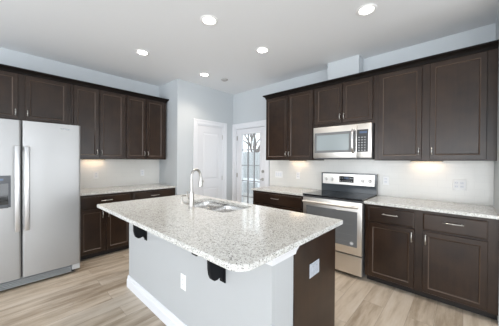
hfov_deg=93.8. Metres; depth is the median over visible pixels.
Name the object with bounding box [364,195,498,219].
countertop
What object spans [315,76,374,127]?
upper cabinet
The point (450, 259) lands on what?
base cabinet
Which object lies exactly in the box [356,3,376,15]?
recessed light
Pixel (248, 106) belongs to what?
wall
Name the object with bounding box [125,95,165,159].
upper cabinet
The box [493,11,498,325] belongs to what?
wall
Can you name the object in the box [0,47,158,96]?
wall
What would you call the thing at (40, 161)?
refrigerator
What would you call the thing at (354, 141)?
microwave oven
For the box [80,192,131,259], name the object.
base cabinet
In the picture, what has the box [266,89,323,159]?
upper cabinet
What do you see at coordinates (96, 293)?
floor
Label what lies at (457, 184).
wall outlet
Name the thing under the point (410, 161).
light
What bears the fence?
on the ground
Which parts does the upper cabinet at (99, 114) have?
door, door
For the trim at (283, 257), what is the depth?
1.24 m
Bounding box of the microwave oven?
[313,123,374,158]
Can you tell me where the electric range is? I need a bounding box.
[302,172,377,276]
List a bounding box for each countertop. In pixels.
[80,183,175,195]
[97,194,342,271]
[251,185,317,195]
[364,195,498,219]
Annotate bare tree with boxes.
[243,134,259,151]
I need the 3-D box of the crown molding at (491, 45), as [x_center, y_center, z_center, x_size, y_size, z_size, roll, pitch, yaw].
[1.357,-1.091,3.171,2.757,0.064,0.365,1,1,43]
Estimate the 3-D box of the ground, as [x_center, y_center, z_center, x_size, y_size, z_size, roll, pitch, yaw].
[1.479,1.418,11.948,18.000,0.120,12.435,1,1,43]
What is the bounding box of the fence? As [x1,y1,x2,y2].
[243,152,259,193]
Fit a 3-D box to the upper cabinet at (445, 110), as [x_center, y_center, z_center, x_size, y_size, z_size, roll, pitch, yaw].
[1.992,-0.552,2.589,1.024,1.063,0.381,1,1,43]
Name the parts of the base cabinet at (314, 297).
panel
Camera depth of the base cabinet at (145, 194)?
3.77 m
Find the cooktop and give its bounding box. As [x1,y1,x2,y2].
[303,190,376,201]
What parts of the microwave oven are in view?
door, handle, control panel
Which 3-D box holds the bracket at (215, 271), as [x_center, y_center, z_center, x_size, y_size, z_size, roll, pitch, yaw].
[-0.243,0.605,1.379,0.052,0.283,0.228,1,1,43]
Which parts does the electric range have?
handle, oven door, storage drawer, control panel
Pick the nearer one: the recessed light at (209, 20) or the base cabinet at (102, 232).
the recessed light at (209, 20)
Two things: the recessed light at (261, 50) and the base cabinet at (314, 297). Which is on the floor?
the base cabinet at (314, 297)
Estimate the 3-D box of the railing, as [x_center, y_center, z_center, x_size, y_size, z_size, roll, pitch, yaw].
[-0.693,0.966,9.144,5.000,0.800,0.100,1,1,43]
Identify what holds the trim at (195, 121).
attached to the wall at (187, 101)
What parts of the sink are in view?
bowl, bowl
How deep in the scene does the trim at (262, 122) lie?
4.90 m
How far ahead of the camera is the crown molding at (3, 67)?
3.23 m
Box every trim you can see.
[193,118,226,199]
[232,120,268,200]
[265,247,298,265]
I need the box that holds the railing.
[243,178,259,186]
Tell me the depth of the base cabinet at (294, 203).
3.44 m
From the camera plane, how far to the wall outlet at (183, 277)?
1.76 m
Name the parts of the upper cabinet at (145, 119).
door, door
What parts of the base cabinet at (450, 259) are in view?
drawer, door, door, drawer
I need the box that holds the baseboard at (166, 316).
[127,275,186,325]
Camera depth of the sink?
2.48 m
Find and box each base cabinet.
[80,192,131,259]
[132,188,174,199]
[188,201,334,325]
[253,190,302,212]
[365,204,498,319]
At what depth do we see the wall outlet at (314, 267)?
1.51 m
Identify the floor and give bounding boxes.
[0,248,497,325]
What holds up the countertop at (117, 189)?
on the base cabinet at (102, 232)
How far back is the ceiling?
2.58 m
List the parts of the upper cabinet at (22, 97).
door, door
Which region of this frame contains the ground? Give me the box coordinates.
[243,192,252,203]
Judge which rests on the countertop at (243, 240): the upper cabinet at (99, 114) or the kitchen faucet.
the kitchen faucet
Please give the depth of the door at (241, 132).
4.78 m
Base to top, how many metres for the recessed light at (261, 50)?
0.010 m
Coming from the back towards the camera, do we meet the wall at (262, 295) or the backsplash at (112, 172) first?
the backsplash at (112, 172)
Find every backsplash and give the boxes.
[80,159,158,188]
[269,159,493,205]
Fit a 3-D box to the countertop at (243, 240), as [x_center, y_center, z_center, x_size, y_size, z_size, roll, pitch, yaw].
[-0.411,0.442,2.057,2.038,0.030,1.107,1,1,43]
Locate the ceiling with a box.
[0,0,498,94]
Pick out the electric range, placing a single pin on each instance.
(342, 196)
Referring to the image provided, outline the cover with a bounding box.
[328,55,363,79]
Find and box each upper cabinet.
[0,70,70,124]
[71,84,124,158]
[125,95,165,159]
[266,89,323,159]
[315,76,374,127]
[375,48,498,160]
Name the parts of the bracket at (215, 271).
mounting plate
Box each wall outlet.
[181,273,185,290]
[309,259,318,278]
[383,176,388,184]
[452,179,465,189]
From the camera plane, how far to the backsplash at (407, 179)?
2.86 m
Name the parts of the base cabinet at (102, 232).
door, drawer, door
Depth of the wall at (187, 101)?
4.23 m
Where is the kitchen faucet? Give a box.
[186,169,202,208]
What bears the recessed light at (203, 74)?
in the ceiling
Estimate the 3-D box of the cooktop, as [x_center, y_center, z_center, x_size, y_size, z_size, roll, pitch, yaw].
[1.192,0.427,3.105,0.762,0.020,0.590,1,1,43]
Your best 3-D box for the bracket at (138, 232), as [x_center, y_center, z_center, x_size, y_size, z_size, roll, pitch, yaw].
[-1.062,0.595,2.134,0.052,0.283,0.228,1,1,43]
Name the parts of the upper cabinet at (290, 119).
door, door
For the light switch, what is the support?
attached to the wall at (248, 106)
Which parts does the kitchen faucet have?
spout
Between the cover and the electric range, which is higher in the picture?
the cover
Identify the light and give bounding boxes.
[135,49,149,55]
[199,72,209,76]
[200,15,217,25]
[255,47,269,53]
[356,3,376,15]
[410,161,442,161]
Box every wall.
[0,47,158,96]
[129,223,292,325]
[159,79,232,199]
[233,23,495,182]
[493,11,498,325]
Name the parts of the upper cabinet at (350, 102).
door, door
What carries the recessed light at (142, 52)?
in the ceiling
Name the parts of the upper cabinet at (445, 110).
door, door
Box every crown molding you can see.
[0,64,168,102]
[263,40,498,99]
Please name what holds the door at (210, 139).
in the wall at (187, 101)
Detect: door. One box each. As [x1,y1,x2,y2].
[198,125,222,198]
[236,126,264,202]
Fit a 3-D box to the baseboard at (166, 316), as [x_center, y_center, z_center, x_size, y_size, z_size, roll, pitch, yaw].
[-0.529,1.279,1.926,1.949,0.125,0.220,1,1,43]
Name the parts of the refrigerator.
door, handle, handle, door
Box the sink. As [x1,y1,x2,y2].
[186,201,245,212]
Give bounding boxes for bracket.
[120,219,146,240]
[192,253,225,282]
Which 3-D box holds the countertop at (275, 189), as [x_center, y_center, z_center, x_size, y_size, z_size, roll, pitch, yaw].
[0.582,0.435,3.717,0.953,0.030,0.621,1,1,43]
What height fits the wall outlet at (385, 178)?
0.115 m
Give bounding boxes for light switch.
[275,171,282,177]
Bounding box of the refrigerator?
[0,118,79,290]
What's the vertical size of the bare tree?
3.928 m
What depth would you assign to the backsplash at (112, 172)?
3.96 m

